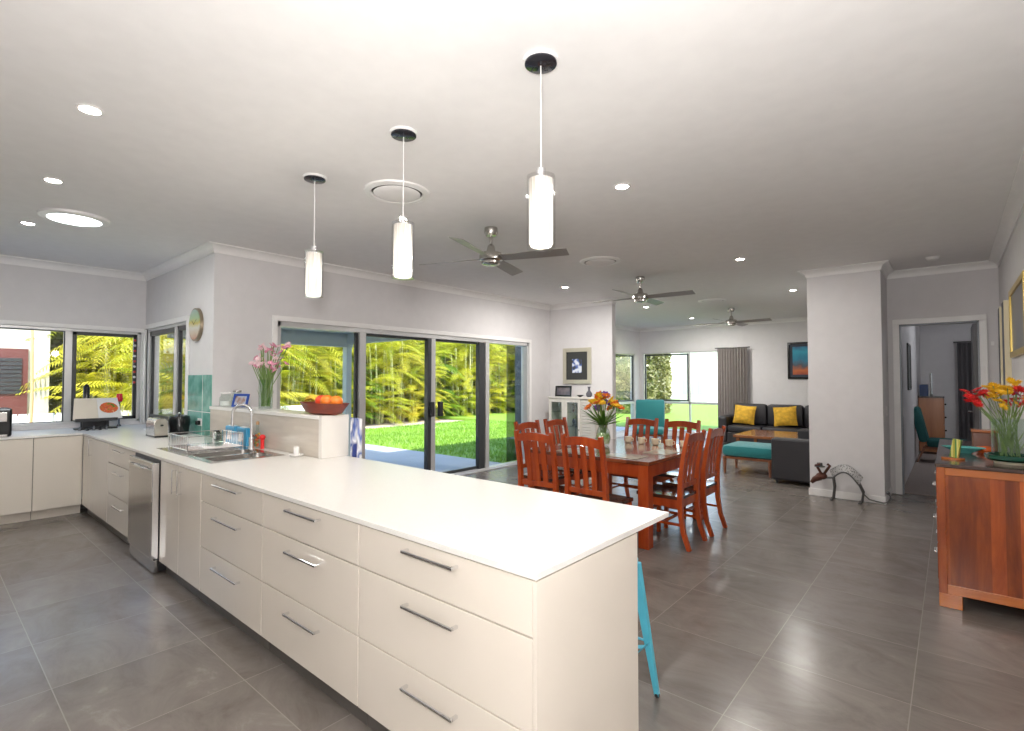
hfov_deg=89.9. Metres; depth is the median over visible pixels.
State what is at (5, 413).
coffee machine
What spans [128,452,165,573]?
dishwasher
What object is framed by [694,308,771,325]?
ceiling fan
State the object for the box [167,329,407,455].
frame
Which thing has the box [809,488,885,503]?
baseboard
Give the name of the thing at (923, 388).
storage box
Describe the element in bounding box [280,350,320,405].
palm
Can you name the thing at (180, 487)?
base cabinet
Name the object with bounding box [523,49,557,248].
pendant lamp
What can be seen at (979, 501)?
sideboard
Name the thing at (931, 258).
smoke detector
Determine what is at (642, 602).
bar stool
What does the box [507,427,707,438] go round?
paving lounge
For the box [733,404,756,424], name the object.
cushion
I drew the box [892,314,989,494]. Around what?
door frame
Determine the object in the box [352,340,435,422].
palm
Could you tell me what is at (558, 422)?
dining chair
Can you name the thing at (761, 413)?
cushion
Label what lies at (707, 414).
lawn
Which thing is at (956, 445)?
card holder
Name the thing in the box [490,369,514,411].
palm
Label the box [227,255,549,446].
wall
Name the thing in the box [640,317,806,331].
trim
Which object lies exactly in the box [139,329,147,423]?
trim
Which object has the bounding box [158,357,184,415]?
palm
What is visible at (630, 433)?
baseboard
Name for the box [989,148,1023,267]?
trim
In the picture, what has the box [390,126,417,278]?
pendant lamp
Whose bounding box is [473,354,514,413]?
palm
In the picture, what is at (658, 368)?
hedge
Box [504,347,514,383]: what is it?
palm
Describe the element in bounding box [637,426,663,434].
seat cushion
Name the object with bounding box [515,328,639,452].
wall
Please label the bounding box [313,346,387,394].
palm
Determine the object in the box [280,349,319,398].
palm
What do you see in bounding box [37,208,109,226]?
skylight
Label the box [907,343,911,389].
framed picture
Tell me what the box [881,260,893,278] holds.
trim
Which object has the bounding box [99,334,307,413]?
palm
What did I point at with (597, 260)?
ceiling vent
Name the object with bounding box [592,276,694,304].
ceiling fan
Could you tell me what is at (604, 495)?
dining chair
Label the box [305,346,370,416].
palm
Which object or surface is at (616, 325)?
trim
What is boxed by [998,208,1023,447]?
wall
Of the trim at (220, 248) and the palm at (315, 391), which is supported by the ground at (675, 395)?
the palm at (315, 391)
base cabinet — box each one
[0,438,32,524]
[30,435,82,519]
[82,435,112,531]
[107,443,134,544]
[159,460,207,603]
[200,474,269,650]
[261,493,367,724]
[358,525,638,730]
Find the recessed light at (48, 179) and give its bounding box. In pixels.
[41,177,63,183]
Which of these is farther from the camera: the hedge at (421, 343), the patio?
the hedge at (421, 343)
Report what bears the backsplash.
attached to the wall at (203, 283)
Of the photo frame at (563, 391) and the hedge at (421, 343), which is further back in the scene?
the hedge at (421, 343)
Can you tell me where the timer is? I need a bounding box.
[213,430,220,440]
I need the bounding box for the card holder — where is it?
[941,439,964,459]
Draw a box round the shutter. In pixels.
[0,358,21,393]
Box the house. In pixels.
[0,329,50,415]
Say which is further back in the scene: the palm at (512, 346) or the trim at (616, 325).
the palm at (512, 346)
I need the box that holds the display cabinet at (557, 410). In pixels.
[548,396,604,443]
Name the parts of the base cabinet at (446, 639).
handle, handle, handle, drawer, drawer, end panel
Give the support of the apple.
in the fruit bowl
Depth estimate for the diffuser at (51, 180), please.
3.72 m
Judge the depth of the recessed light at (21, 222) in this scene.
4.73 m
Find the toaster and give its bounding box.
[146,417,167,437]
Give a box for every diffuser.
[45,178,60,182]
[47,214,100,224]
[79,106,100,113]
[616,185,627,188]
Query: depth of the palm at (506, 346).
26.58 m
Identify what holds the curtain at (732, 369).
hanging from the wall at (769, 383)
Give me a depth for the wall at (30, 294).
6.44 m
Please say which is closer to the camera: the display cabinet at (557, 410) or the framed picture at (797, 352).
the display cabinet at (557, 410)
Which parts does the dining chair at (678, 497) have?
leg, seat, seat rail, leg, rail, rail, leg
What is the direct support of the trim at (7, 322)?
attached to the wall at (30, 294)
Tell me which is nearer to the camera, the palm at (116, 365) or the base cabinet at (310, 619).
the base cabinet at (310, 619)
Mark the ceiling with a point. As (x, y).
(785, 137)
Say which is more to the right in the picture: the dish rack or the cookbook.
the dish rack
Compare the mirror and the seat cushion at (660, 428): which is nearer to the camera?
the mirror
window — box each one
[0,324,140,426]
[146,322,185,421]
[616,352,634,432]
[642,350,717,433]
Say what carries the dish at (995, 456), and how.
on the sideboard
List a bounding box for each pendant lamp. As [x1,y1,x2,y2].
[303,173,326,296]
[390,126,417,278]
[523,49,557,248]
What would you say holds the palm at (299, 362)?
on the lawn at (707, 414)
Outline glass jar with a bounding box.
[219,392,231,405]
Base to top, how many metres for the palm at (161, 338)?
4.555 m
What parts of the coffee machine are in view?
control panel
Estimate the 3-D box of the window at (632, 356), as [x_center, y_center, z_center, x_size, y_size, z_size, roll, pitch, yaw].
[2.514,0.706,13.312,0.090,2.120,2.720,-1,-2,41]
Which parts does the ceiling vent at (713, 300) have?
diffuser plate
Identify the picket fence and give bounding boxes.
[12,409,172,422]
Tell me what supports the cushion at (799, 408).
on the leather sofa at (764, 414)
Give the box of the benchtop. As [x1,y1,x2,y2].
[0,424,668,580]
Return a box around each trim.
[0,254,145,280]
[0,320,144,331]
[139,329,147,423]
[141,241,214,280]
[145,315,189,414]
[209,241,550,310]
[550,298,613,310]
[615,324,640,331]
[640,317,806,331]
[797,260,887,277]
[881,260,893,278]
[887,260,996,278]
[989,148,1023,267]
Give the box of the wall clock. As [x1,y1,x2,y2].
[189,308,203,341]
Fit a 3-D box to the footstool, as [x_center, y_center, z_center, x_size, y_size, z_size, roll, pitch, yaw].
[3.958,1.518,8.399,0.800,0.460,0.730,-1,-2,41]
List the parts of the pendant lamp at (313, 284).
lamp shade, cord, mounting plate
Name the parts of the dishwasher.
door, kick panel, control panel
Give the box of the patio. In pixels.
[365,444,500,471]
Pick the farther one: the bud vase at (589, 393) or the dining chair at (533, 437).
the bud vase at (589, 393)
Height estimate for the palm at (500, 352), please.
3.249 m
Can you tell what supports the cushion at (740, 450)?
on the footstool
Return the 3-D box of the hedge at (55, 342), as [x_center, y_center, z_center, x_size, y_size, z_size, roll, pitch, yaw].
[-10.262,-0.402,14.329,1.348,4.975,4.312,-1,-2,41]
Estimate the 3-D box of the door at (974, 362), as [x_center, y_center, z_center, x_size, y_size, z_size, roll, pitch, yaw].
[6.038,0.583,6.718,0.089,2.205,0.760,-1,-2,41]
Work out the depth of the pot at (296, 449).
4.01 m
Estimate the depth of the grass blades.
13.60 m
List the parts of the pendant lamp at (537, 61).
mounting plate, lamp shade, cord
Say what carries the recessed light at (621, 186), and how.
in the ceiling
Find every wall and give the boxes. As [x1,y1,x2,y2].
[0,263,146,498]
[17,405,304,422]
[145,253,229,423]
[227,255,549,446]
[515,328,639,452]
[521,304,615,445]
[640,321,918,439]
[886,268,1002,493]
[901,326,920,483]
[919,323,973,438]
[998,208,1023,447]
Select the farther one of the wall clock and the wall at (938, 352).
the wall at (938, 352)
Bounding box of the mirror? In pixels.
[930,373,932,395]
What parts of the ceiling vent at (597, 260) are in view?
diffuser plate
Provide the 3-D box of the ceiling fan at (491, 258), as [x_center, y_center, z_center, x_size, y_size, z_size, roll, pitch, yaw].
[-0.200,-1.133,4.891,1.146,0.358,1.146,1,-2,-24]
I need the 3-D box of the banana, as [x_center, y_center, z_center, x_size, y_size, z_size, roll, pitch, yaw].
[-1.650,0.269,4.203,0.204,0.056,0.034,-1,-2,41]
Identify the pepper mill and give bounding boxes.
[83,384,89,397]
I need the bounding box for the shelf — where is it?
[552,410,577,426]
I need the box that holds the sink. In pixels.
[156,446,283,463]
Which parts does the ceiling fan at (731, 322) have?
blade, motor, blade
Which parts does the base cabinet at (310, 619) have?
handle, handle, handle, drawer, drawer, drawer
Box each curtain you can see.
[715,346,749,416]
[953,341,978,440]
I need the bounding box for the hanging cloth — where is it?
[350,418,361,457]
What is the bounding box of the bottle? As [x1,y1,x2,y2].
[255,421,259,446]
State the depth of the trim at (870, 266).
6.54 m
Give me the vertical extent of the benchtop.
0.021 m
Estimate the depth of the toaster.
5.36 m
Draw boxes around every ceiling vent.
[363,179,429,203]
[580,256,620,265]
[698,298,726,302]
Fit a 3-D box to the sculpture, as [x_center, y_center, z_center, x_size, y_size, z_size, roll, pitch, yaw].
[4.177,1.462,6.363,0.844,0.456,0.149,-1,-2,41]
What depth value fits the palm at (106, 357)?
11.57 m
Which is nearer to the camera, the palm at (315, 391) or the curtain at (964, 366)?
the curtain at (964, 366)
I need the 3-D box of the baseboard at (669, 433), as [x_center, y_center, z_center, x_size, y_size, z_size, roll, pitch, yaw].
[5.783,1.823,12.633,5.700,0.090,0.014,-1,-2,41]
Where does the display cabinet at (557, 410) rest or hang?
on the floor
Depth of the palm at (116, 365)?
11.73 m
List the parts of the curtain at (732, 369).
rail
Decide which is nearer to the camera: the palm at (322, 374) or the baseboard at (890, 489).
the baseboard at (890, 489)
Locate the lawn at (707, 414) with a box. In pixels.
[365,399,717,462]
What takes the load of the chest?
on the floor
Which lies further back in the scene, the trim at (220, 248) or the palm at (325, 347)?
the palm at (325, 347)
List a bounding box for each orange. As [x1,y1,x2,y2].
[320,394,331,403]
[330,395,342,403]
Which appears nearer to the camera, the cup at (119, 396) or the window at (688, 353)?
the cup at (119, 396)
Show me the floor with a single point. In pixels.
(805, 612)
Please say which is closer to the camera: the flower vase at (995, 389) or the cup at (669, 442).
the flower vase at (995, 389)
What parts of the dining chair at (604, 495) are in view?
leg, rail, rail, leg, seat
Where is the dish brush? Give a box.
[259,434,265,448]
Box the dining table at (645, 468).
[528,438,704,549]
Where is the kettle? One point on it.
(180, 422)
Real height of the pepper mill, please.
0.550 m
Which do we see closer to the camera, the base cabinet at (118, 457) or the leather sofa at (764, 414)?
the base cabinet at (118, 457)
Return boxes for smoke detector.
[925,256,939,260]
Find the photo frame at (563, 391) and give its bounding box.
[555,386,571,396]
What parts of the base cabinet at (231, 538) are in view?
handle, handle, handle, drawer, drawer, drawer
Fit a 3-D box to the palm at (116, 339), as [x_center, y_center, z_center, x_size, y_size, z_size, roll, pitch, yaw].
[-5.861,0.220,9.853,3.205,3.705,3.702,-1,-2,41]
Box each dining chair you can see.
[514,420,572,485]
[514,430,579,495]
[543,417,597,488]
[560,433,632,504]
[608,417,658,496]
[636,429,707,551]
[653,419,700,518]
[662,425,727,536]
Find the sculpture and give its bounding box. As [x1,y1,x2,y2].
[810,462,890,503]
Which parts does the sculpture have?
leg, leg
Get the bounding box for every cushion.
[636,399,664,426]
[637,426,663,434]
[722,441,770,459]
[727,424,766,432]
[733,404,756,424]
[734,403,767,424]
[762,425,803,431]
[767,404,803,426]
[773,406,797,426]
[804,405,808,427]
[914,406,928,441]
[927,437,967,446]
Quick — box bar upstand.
[209,406,348,458]
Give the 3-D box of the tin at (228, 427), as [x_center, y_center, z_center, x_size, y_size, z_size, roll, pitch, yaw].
[-2.650,0.651,4.869,0.220,0.172,0.062,-1,-2,41]
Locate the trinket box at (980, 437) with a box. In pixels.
[971,428,997,450]
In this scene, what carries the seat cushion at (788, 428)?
on the leather sofa at (764, 414)
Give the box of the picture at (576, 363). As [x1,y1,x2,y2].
[572,359,581,372]
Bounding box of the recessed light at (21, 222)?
[19,221,36,224]
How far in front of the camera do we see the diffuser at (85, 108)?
2.74 m
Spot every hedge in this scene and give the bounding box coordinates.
[48,331,183,414]
[281,340,511,417]
[508,349,672,413]
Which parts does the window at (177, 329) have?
sash, sash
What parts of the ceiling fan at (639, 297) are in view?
blade, blade, motor, blade, blade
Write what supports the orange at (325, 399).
in the fruit bowl
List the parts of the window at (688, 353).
sash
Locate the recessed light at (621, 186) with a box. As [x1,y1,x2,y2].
[614,183,630,189]
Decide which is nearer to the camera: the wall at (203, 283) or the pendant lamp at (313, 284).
the pendant lamp at (313, 284)
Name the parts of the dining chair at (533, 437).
leg, rail, rail, seat, leg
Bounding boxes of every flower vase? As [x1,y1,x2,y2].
[248,342,290,409]
[581,391,626,443]
[959,376,1023,456]
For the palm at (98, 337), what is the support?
on the lawn at (707, 414)
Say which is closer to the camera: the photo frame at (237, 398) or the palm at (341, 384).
the photo frame at (237, 398)
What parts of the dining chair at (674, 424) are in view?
seat rail, leg, seat, rail, leg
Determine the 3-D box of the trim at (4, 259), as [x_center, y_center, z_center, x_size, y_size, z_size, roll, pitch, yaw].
[-6.650,-1.261,5.117,0.090,0.090,5.070,-1,-2,41]
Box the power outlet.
[195,418,201,425]
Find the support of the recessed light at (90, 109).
in the ceiling
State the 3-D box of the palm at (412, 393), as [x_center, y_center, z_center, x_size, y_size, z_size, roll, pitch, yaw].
[-4.049,0.775,20.416,3.169,3.245,3.054,1,-2,-34]
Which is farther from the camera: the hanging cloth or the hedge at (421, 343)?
the hedge at (421, 343)
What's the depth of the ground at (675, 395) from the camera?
19.80 m
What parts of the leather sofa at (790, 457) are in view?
arm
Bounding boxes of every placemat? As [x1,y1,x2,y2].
[556,448,597,453]
[606,453,647,459]
[643,449,681,454]
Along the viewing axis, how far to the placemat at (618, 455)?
4.91 m
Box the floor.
[0,435,1023,730]
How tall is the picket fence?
0.960 m
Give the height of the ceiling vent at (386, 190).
0.030 m
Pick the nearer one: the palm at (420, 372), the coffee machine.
the coffee machine
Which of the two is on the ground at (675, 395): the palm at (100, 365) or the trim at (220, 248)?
the palm at (100, 365)
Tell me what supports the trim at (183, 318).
attached to the wall at (203, 283)
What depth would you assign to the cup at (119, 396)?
6.66 m
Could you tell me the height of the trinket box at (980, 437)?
0.159 m
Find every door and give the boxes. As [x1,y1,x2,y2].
[271,315,531,475]
[968,323,978,428]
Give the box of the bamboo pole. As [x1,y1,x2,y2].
[29,330,33,421]
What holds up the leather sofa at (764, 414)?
on the floor
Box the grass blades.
[365,419,516,462]
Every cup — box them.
[116,394,122,400]
[625,436,633,442]
[638,437,646,443]
[651,438,660,444]
[665,439,674,445]
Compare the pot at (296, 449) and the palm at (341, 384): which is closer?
the pot at (296, 449)
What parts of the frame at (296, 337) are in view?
post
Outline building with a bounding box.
[680,352,717,402]
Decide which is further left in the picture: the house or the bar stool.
the house
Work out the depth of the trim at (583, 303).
9.56 m
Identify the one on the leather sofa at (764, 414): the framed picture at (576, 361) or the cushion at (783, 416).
the cushion at (783, 416)
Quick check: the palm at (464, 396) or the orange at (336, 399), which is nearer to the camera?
the orange at (336, 399)
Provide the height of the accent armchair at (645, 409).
1.053 m
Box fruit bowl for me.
[300,401,349,414]
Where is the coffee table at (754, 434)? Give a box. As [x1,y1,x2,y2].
[733,430,797,441]
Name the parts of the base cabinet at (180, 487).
door, handle, handle, door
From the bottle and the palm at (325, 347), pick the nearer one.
the bottle
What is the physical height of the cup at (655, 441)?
0.070 m
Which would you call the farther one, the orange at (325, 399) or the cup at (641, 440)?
the cup at (641, 440)
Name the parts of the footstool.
leg, frame, leg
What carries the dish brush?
on the benchtop
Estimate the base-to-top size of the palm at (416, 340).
5.744 m
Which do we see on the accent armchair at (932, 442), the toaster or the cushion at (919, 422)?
the cushion at (919, 422)
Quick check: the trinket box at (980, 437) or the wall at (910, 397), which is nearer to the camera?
the trinket box at (980, 437)
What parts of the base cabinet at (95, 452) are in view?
filler panel, door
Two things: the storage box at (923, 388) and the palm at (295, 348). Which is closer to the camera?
the storage box at (923, 388)
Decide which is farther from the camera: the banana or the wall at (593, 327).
the wall at (593, 327)
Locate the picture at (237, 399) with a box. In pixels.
[234,396,246,404]
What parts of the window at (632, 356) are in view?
sash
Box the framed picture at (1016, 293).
[1008,270,1023,357]
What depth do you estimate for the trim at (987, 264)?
6.52 m
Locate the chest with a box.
[918,396,946,454]
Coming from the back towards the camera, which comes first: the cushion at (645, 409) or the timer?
the cushion at (645, 409)
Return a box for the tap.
[231,404,254,449]
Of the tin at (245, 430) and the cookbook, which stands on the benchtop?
the tin at (245, 430)
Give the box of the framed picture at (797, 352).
[787,342,807,378]
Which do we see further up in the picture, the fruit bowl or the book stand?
the fruit bowl
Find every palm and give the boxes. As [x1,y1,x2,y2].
[15,335,185,412]
[17,335,159,412]
[26,331,131,408]
[50,335,132,397]
[62,338,184,404]
[84,335,304,414]
[89,335,185,411]
[95,338,183,392]
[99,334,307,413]
[128,340,184,414]
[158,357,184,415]
[280,344,318,405]
[280,344,321,405]
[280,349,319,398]
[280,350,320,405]
[281,344,351,405]
[282,345,342,404]
[283,346,328,387]
[284,345,342,402]
[285,348,352,414]
[299,346,352,401]
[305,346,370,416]
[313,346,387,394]
[317,358,388,423]
[337,340,423,425]
[351,342,416,419]
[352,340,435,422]
[367,340,448,397]
[368,347,449,422]
[387,341,464,421]
[393,354,443,417]
[404,356,467,418]
[412,340,475,392]
[421,342,501,416]
[436,347,475,412]
[441,344,510,414]
[448,344,513,384]
[454,348,514,412]
[473,346,514,410]
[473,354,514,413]
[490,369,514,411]
[493,344,514,409]
[497,354,514,402]
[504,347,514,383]
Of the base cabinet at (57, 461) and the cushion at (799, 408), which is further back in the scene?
the cushion at (799, 408)
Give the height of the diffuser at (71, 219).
0.008 m
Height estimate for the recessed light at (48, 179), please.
0.008 m
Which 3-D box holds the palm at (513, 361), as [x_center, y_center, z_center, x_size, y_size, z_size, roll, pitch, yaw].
[0.478,0.900,25.718,3.193,3.195,2.764,2,-2,-45]
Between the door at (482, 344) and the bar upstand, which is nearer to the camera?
the bar upstand
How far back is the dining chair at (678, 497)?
4.72 m
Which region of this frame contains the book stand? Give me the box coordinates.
[73,417,117,429]
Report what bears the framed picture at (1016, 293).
attached to the wall at (1011, 266)
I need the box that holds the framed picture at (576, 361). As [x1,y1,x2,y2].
[563,347,591,383]
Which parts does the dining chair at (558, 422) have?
leg, rail, leg, seat, seat rail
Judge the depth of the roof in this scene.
8.40 m
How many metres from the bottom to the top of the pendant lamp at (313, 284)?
0.860 m
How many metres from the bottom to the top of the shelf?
0.528 m
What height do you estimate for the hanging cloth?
0.660 m
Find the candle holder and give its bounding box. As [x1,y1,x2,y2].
[116,394,122,425]
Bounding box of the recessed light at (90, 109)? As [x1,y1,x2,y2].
[75,103,104,115]
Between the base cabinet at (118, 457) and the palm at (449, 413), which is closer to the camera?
the base cabinet at (118, 457)
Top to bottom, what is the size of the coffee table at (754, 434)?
0.470 m
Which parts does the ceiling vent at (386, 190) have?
diffuser plate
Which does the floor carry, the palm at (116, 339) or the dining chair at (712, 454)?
the dining chair at (712, 454)
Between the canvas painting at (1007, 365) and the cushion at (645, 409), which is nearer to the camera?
the canvas painting at (1007, 365)
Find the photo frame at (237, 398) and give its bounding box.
[231,394,249,406]
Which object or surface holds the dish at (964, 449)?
on the sideboard
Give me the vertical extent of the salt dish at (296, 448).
0.075 m
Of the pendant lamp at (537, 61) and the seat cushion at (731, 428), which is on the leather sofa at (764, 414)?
the seat cushion at (731, 428)
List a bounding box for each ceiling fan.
[420,226,568,275]
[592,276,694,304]
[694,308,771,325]
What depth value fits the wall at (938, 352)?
11.46 m
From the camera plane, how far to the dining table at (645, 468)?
4.86 m
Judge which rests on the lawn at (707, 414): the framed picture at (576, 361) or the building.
the building
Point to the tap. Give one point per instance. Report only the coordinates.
(251, 438)
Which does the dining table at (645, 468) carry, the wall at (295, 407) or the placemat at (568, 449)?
the placemat at (568, 449)
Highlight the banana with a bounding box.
[304,395,314,400]
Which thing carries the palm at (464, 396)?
on the lawn at (707, 414)
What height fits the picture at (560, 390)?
0.140 m
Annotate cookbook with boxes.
[73,398,121,419]
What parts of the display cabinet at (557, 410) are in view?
door, panel, door, slat panel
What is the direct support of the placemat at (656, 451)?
on the dining table at (645, 468)
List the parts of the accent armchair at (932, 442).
leg, frame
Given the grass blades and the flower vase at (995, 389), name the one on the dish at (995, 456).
the flower vase at (995, 389)
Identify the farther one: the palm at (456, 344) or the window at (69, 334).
the palm at (456, 344)
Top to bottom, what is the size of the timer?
0.104 m
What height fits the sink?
0.196 m
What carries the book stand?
on the benchtop
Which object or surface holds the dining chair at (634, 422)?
on the floor
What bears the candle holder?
on the benchtop
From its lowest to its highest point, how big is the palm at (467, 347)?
3.377 m
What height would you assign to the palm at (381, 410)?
3.747 m
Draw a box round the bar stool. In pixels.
[637,557,659,697]
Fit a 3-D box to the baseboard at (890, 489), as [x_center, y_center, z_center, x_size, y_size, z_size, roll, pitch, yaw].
[4.805,1.651,6.545,0.014,0.090,0.800,-1,-2,41]
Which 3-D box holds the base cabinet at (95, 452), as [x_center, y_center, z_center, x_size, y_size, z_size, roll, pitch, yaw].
[-4.243,1.228,5.649,1.125,0.884,0.634,-1,-2,41]
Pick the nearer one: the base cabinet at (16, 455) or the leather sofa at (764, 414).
the base cabinet at (16, 455)
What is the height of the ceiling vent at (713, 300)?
0.030 m
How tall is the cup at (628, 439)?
0.070 m
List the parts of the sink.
bowl, bowl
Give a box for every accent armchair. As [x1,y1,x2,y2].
[636,399,664,442]
[914,406,967,461]
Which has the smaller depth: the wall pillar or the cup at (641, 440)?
the cup at (641, 440)
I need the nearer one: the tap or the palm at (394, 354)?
the tap
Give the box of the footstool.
[722,441,771,477]
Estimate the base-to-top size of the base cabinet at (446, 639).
0.884 m
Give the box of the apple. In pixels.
[315,394,323,403]
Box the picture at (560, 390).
[557,387,569,394]
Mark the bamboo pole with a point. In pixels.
(32, 331)
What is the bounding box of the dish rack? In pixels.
[168,429,242,452]
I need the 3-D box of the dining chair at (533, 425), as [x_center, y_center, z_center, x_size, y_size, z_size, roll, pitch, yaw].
[0.349,1.154,5.739,0.511,1.049,0.430,-1,-2,41]
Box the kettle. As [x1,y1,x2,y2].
[167,412,190,434]
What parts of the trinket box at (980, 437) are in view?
lid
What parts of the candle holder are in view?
stem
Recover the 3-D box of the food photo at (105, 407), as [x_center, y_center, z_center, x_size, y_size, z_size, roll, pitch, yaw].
[-5.033,0.525,6.404,0.070,0.130,0.188,-1,-2,41]
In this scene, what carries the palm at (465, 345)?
on the lawn at (707, 414)
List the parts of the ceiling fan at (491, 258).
blade, blade, motor, blade, blade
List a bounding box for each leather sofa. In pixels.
[718,403,808,442]
[771,429,809,482]
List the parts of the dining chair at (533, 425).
leg, rail, leg, seat rail, seat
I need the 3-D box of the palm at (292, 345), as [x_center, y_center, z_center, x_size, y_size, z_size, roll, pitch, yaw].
[-7.112,-0.595,16.346,4.502,5.383,3.901,0,-2,3]
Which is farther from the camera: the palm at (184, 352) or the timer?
the palm at (184, 352)
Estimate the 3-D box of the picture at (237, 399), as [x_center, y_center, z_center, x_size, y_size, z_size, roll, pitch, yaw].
[-2.713,0.351,5.134,0.156,0.089,0.028,-1,-2,20]
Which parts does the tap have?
spout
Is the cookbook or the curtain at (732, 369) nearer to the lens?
the cookbook
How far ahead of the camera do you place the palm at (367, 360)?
20.71 m
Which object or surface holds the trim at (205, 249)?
attached to the wall at (203, 283)
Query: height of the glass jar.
0.146 m
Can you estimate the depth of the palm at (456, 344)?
24.99 m
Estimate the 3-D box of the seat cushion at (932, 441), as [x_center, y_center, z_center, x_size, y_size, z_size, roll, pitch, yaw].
[7.879,1.403,9.279,0.580,0.140,0.500,-1,-2,41]
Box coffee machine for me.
[0,407,11,437]
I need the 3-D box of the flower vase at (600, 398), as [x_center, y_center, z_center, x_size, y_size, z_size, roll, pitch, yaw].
[0.990,0.584,5.704,0.583,0.612,0.569,0,-2,-13]
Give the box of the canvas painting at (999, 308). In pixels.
[998,307,1003,384]
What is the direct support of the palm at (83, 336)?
on the ground at (675, 395)
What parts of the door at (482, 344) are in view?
sash, sash, handle, sash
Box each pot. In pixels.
[293,446,298,454]
[976,446,994,452]
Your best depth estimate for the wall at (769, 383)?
12.51 m
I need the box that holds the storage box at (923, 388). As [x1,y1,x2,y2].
[919,384,928,395]
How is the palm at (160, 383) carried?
on the lawn at (707, 414)
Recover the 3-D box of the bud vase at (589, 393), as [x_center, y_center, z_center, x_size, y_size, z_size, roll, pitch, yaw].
[1.383,0.474,9.204,0.110,0.190,0.110,-1,-2,41]
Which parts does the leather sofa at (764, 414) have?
arm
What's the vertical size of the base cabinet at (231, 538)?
0.884 m
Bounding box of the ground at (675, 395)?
[365,392,679,428]
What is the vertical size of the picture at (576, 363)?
0.260 m
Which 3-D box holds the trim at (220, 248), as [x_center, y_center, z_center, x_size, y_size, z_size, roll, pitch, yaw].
[-1.210,-1.188,7.705,0.090,0.090,6.120,-1,-2,41]
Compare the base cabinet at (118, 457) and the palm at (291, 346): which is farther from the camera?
the palm at (291, 346)
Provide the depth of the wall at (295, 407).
12.77 m
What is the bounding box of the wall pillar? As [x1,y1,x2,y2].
[807,270,890,496]
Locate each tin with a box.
[225,425,239,443]
[236,426,249,446]
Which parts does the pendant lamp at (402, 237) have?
lamp shade, cord, mounting plate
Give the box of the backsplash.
[187,375,211,436]
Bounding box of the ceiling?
[0,0,1023,327]
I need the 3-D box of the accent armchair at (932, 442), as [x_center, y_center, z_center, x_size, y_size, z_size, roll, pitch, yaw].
[7.795,1.272,9.354,0.801,1.014,0.500,-1,-2,41]
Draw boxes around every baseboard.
[616,432,631,437]
[668,432,706,437]
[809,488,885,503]
[885,486,891,503]
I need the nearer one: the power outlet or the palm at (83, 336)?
the power outlet
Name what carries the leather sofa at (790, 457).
on the floor
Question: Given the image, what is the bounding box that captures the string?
[133,339,136,382]
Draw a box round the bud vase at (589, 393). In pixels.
[586,387,591,396]
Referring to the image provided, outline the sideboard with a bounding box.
[933,439,1023,610]
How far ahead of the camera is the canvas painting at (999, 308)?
5.61 m
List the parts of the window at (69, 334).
sash, sash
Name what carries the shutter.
hanging from the house
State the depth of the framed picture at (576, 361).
9.60 m
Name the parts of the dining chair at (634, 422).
leg, seat rail, leg, rail, leg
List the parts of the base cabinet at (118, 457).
drawer, drawer, drawer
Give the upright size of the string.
0.670 m
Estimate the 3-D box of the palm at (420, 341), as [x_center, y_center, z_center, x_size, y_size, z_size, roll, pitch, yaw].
[-4.904,-0.263,21.806,4.204,5.026,3.642,0,-2,-17]
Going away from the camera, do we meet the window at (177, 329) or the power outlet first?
the power outlet
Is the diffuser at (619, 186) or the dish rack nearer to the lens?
the diffuser at (619, 186)
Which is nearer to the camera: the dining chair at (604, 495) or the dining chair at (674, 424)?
the dining chair at (604, 495)
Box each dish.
[289,446,303,456]
[941,445,985,453]
[984,452,1023,465]
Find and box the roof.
[281,327,350,333]
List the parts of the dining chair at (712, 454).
leg, seat, seat rail, leg, rail, rail, leg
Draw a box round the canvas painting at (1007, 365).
[1001,300,1011,386]
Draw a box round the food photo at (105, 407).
[100,402,117,412]
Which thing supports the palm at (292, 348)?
on the ground at (675, 395)
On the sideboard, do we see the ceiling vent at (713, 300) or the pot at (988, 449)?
the pot at (988, 449)
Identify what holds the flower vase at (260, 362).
on the bar upstand

